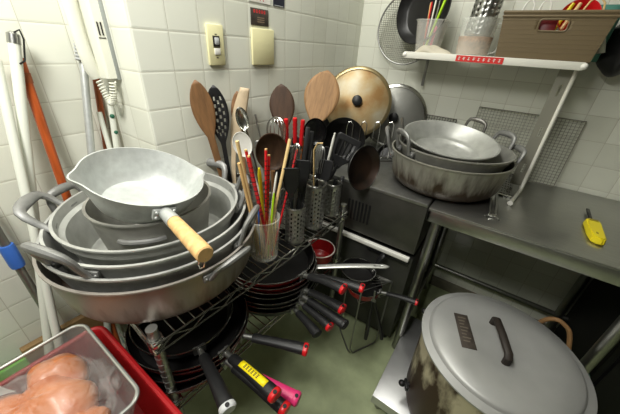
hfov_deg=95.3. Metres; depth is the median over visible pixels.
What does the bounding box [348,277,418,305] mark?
frying pan
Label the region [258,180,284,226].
utensil canister
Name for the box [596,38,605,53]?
plug
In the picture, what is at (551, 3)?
loop
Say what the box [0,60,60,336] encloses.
broom
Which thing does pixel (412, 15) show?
frying pan
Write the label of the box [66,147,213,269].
saucepan
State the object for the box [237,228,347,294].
frying pan
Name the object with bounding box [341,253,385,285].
frying pan
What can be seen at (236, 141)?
chopstick
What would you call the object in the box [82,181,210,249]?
saucepan
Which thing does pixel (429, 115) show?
net
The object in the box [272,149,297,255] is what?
chopstick
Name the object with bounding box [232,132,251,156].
bowl
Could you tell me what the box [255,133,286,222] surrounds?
ladle
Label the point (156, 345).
wire shelf
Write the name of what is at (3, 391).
plastic bag
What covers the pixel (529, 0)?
loop
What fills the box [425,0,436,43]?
tool
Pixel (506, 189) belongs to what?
wire mesh
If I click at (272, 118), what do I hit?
whisk
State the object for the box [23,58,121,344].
broom
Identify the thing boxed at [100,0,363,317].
wall
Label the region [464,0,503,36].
utensil canister
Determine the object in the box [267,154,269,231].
chopstick
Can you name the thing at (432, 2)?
tool
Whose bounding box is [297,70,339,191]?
wooden spatula
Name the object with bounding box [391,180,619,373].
work table
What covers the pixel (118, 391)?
plastic container
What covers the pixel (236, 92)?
wooden spoon
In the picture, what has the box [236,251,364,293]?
frying pan
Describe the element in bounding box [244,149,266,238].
chopstick
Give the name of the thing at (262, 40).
blank plate
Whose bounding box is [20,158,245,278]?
cooking pot
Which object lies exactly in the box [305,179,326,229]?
utensil canister
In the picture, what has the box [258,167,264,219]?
chopstick
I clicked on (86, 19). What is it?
interphone
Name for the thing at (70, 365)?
chicken piece
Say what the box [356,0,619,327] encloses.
wall
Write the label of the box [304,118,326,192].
ladle
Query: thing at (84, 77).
brush
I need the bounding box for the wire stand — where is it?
[339,274,392,352]
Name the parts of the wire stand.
frame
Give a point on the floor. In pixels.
(331, 379)
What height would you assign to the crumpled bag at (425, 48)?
0.033 m
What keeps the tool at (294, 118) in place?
in the utensil canister
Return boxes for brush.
[73,40,110,331]
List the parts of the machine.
panel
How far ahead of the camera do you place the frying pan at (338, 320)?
0.99 m
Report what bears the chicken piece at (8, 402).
in the plastic bag at (3, 391)
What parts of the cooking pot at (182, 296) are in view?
rivet plate, handle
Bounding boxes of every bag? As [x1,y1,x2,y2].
[0,386,14,395]
[415,45,451,53]
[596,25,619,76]
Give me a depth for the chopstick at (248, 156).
0.80 m
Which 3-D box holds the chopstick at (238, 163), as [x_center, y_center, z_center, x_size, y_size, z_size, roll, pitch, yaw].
[-0.178,0.020,0.846,0.057,0.329,0.010,-15,34,-29]
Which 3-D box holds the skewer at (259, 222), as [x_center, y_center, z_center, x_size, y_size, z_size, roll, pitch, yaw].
[-0.156,0.108,0.896,0.004,0.136,0.009,-22,38,-37]
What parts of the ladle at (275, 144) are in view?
handle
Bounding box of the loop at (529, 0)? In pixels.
[522,0,535,9]
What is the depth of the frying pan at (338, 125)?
1.41 m
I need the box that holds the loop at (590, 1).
[583,0,606,9]
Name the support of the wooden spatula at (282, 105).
in the utensil canister
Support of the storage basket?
on the shelf at (568, 71)
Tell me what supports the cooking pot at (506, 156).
in the cooking pot at (422, 178)
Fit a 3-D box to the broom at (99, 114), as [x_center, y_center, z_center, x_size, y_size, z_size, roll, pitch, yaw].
[-0.653,0.221,1.114,0.016,1.118,0.204,-16,35,-31]
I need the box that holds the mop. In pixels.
[0,226,62,330]
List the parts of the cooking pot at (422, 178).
handle, handle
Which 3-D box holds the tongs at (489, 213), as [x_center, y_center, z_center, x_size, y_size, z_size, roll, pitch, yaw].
[0.732,-0.022,1.128,0.051,0.010,0.303,20,33,26]
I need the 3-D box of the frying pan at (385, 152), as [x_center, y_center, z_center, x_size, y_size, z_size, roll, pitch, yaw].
[0.428,-0.287,1.546,0.124,0.114,0.070,12,31,15]
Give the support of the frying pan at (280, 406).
on the frying pan at (292, 395)
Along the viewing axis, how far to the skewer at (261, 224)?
0.90 m
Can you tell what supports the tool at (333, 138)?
in the utensil canister at (310, 175)
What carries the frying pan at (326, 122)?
on the machine
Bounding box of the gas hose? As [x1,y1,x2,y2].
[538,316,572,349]
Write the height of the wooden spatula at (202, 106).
0.507 m
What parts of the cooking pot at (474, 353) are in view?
knob, name plate, lid handle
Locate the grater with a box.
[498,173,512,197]
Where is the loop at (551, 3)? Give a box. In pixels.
[538,0,552,9]
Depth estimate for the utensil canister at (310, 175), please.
1.20 m
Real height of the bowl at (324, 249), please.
0.078 m
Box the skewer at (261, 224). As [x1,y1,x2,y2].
[261,224,264,252]
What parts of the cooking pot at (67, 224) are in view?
handle, handle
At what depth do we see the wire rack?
0.81 m
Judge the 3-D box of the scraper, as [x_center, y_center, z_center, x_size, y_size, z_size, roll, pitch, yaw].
[1.004,0.057,1.006,0.045,0.025,0.283,22,34,29]
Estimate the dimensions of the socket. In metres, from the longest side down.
0.069 x 0.055 x 0.039 m
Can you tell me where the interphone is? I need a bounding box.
[61,0,120,105]
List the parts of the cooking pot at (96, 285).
handle, rivet plate, handle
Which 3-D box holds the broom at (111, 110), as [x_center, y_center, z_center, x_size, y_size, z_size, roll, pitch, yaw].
[-0.674,0.198,1.074,0.022,1.196,0.258,5,30,2]
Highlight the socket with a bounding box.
[151,206,181,227]
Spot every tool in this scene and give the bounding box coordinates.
[254,114,271,191]
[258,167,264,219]
[258,211,260,252]
[267,193,274,256]
[269,172,277,224]
[284,118,288,198]
[293,117,296,144]
[298,119,304,159]
[327,133,335,159]
[423,2,432,44]
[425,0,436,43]
[425,0,446,44]
[428,0,440,44]
[430,26,437,44]
[555,3,574,29]
[560,2,582,29]
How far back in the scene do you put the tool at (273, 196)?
0.89 m
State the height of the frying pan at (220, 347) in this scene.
0.082 m
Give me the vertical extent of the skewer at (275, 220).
0.135 m
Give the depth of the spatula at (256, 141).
1.07 m
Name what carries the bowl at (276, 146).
on the ladle at (275, 144)
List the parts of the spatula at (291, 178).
handle, blade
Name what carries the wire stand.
on the floor
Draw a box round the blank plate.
[251,28,273,64]
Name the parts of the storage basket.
handle frame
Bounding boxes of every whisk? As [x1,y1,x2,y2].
[266,117,285,218]
[290,143,301,237]
[310,146,325,221]
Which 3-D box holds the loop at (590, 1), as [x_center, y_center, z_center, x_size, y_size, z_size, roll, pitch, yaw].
[0.943,-0.634,0.956,0.069,0.138,0.012,22,34,29]
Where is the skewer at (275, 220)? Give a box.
[274,220,275,255]
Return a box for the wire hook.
[313,142,322,223]
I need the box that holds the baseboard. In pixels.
[423,272,555,332]
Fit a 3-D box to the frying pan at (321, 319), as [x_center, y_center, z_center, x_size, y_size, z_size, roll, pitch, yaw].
[-0.104,0.308,1.109,0.372,0.070,0.530,-21,38,-36]
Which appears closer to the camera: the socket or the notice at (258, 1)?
the socket
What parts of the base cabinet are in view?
door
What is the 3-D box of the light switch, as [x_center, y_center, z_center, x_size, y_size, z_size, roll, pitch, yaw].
[-0.296,-0.511,0.893,0.015,0.113,0.062,22,34,29]
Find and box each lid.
[327,66,391,134]
[369,84,426,145]
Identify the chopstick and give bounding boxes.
[235,140,262,252]
[237,162,260,254]
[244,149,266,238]
[247,155,271,253]
[264,139,291,256]
[264,148,267,247]
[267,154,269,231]
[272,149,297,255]
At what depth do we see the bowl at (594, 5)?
0.98 m
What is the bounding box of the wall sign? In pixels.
[250,7,268,26]
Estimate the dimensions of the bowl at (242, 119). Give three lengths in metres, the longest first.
0.078 x 0.042 x 0.014 m
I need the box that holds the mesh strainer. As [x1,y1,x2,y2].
[377,0,442,64]
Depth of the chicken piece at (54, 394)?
0.56 m
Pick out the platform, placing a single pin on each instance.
(389, 396)
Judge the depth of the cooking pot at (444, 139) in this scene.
1.27 m
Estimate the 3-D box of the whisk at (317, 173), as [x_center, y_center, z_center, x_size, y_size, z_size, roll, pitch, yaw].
[0.024,-0.081,1.085,0.033,0.301,0.084,14,31,18]
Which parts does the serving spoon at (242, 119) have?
handle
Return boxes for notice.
[249,0,269,4]
[273,0,283,7]
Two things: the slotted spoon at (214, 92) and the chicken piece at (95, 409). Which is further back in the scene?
the slotted spoon at (214, 92)
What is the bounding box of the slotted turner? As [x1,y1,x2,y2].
[330,132,361,178]
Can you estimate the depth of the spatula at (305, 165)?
0.95 m
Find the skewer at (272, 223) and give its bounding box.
[272,223,273,255]
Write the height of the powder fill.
0.066 m
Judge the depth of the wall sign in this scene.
1.00 m
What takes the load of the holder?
on the machine
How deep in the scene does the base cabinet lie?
1.18 m
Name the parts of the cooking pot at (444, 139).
handle, handle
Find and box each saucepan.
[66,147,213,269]
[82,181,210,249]
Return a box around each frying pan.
[125,283,281,403]
[125,346,301,406]
[126,324,290,413]
[129,289,236,413]
[141,304,308,376]
[228,269,348,329]
[233,271,346,313]
[233,282,333,330]
[234,259,388,297]
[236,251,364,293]
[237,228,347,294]
[248,284,321,337]
[322,117,364,159]
[323,119,372,139]
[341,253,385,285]
[347,145,379,190]
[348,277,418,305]
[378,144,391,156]
[396,0,451,43]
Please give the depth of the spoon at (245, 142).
0.94 m
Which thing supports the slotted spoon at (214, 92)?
in the utensil canister at (237, 174)
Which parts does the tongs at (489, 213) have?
arm, arm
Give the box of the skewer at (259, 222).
[259,222,262,257]
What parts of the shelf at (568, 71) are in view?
slotted post, leg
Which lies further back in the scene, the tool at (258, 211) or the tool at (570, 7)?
the tool at (570, 7)
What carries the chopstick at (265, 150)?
in the cup
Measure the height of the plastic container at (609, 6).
0.170 m
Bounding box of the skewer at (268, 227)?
[268,227,270,257]
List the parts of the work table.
leg, rail, leg, rail, leg, leg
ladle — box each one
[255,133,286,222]
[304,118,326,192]
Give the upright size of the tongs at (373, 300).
0.298 m
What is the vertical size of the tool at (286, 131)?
0.382 m
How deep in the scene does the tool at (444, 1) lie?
1.21 m
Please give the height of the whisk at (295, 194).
0.340 m
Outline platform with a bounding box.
[371,316,421,413]
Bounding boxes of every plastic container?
[0,324,139,413]
[538,20,558,29]
[591,4,619,61]
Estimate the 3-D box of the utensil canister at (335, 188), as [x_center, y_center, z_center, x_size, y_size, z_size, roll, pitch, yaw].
[0.094,-0.037,1.180,0.066,0.147,0.066,22,34,29]
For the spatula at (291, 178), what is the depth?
0.91 m
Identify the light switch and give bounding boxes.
[205,23,224,64]
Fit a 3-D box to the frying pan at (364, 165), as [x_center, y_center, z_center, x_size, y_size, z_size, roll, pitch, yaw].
[0.216,-0.162,1.161,0.188,0.186,0.055,-18,36,-34]
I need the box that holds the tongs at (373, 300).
[364,291,382,339]
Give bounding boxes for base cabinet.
[554,278,619,413]
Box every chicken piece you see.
[0,394,20,413]
[14,375,98,413]
[26,353,88,388]
[74,405,110,413]
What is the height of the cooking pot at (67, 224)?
0.210 m
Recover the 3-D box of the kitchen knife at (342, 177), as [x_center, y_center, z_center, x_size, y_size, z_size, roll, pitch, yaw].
[0.118,-0.052,1.189,0.017,0.157,0.060,22,34,29]
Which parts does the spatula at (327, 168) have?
blade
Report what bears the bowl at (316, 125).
on the ladle at (316, 125)
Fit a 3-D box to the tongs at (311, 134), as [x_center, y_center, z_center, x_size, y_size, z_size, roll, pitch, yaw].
[-0.020,-0.066,0.976,0.013,0.376,0.087,15,32,19]
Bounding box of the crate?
[91,326,182,413]
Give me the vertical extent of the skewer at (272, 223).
0.136 m
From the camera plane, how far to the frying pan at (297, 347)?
0.86 m
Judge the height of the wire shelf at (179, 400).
0.038 m
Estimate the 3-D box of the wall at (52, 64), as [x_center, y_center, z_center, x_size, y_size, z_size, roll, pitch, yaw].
[-0.955,-0.303,0.638,0.120,2.500,3.300,22,34,29]
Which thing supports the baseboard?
attached to the wall at (451, 89)
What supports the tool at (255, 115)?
in the utensil canister at (281, 196)
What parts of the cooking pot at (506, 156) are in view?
handle, handle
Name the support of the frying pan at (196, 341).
on the frying pan at (220, 347)
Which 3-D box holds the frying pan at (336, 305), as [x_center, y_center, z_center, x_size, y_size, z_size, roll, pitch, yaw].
[-0.090,0.264,1.087,0.532,0.084,0.360,26,36,33]
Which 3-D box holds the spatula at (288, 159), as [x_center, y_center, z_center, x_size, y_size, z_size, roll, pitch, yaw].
[-0.111,-0.077,1.070,0.066,0.292,0.013,-3,30,-12]
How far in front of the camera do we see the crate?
0.74 m
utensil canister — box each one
[227,173,253,206]
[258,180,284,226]
[285,200,305,244]
[305,167,319,202]
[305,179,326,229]
[324,179,341,216]
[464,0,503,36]
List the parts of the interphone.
coiled cord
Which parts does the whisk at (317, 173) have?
handle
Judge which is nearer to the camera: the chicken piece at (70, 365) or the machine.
the chicken piece at (70, 365)
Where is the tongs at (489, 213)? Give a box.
[484,191,499,219]
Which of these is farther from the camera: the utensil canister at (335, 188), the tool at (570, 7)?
the utensil canister at (335, 188)
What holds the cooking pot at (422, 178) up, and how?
on the work table
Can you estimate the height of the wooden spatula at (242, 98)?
0.480 m
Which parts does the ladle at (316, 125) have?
handle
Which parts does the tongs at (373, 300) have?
handle, handle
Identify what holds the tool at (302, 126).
in the utensil canister
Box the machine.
[303,141,434,337]
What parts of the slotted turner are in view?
handle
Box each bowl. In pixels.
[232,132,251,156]
[235,107,248,129]
[255,133,286,170]
[304,118,326,144]
[309,238,334,264]
[557,0,601,29]
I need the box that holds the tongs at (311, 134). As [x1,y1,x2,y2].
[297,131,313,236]
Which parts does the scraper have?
blade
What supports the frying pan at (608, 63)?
hanging from the wall at (451, 89)
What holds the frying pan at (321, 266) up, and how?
on the frying pan at (336, 305)
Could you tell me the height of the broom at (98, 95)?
1.214 m
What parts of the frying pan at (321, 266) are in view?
flat handle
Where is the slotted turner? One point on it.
(339, 161)
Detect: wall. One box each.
[0,0,127,365]
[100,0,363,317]
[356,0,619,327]
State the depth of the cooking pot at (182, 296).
0.66 m
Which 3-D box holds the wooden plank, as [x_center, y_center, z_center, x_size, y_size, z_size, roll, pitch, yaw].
[-0.899,0.474,1.082,0.024,0.100,0.285,22,33,29]
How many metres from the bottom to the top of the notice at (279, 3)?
0.080 m
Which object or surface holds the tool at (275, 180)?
in the cup
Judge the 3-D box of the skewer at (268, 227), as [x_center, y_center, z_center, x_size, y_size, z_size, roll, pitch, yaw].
[-0.128,0.110,0.895,0.004,0.136,0.013,7,30,6]
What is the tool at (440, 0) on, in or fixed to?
in the plastic cup
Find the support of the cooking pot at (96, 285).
in the cooking pot at (182, 296)
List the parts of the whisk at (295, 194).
handle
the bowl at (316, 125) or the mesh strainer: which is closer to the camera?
the bowl at (316, 125)
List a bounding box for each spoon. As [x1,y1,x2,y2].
[208,85,232,182]
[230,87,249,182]
[231,91,246,173]
[232,132,264,209]
[235,107,269,215]
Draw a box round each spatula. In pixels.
[190,80,221,176]
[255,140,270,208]
[269,84,294,198]
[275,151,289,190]
[283,168,299,234]
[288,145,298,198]
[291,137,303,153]
[294,159,310,224]
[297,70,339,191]
[316,159,333,225]
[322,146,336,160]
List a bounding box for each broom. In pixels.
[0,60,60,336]
[5,29,51,341]
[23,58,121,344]
[93,78,107,148]
[96,112,111,148]
[105,86,119,147]
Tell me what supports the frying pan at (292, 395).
on the wire rack
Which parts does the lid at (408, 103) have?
knob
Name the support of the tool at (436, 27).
in the plastic cup
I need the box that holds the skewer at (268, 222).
[266,222,268,258]
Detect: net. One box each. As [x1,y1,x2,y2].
[427,115,456,122]
[472,106,586,186]
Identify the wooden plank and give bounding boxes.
[19,314,103,353]
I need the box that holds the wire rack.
[117,193,348,413]
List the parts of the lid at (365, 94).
knob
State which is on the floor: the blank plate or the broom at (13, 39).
the broom at (13, 39)
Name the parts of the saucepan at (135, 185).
handle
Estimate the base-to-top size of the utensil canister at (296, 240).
0.147 m
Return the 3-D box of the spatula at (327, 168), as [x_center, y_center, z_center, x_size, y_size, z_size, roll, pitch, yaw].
[0.051,-0.050,1.082,0.056,0.253,0.072,6,30,4]
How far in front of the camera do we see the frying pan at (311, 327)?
1.00 m
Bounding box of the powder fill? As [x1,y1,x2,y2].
[456,36,492,54]
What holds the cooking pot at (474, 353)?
on the platform
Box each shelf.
[119,254,341,409]
[130,193,348,355]
[402,51,588,205]
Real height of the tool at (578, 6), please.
0.164 m
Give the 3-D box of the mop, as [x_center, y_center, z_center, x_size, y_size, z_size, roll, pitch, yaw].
[-0.865,0.399,0.962,0.103,0.937,0.240,23,35,30]
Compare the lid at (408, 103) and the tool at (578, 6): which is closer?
the tool at (578, 6)
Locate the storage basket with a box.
[495,9,619,63]
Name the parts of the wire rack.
post, post, post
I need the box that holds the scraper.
[583,208,606,244]
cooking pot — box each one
[12,172,249,264]
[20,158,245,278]
[32,221,255,323]
[36,182,259,292]
[385,126,526,201]
[396,128,516,172]
[398,293,597,413]
[401,117,500,162]
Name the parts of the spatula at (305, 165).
handle, blade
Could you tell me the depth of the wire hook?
1.01 m
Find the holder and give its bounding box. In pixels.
[344,121,393,161]
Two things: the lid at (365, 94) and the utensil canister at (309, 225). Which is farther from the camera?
the lid at (365, 94)
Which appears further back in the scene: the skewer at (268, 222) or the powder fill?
the powder fill
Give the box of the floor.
[181,284,449,413]
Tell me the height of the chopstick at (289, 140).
0.362 m
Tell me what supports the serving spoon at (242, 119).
in the utensil canister at (281, 196)
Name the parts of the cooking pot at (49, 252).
handle, rivet plate, rivet plate, handle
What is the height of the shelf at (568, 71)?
0.508 m
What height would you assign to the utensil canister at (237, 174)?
0.172 m

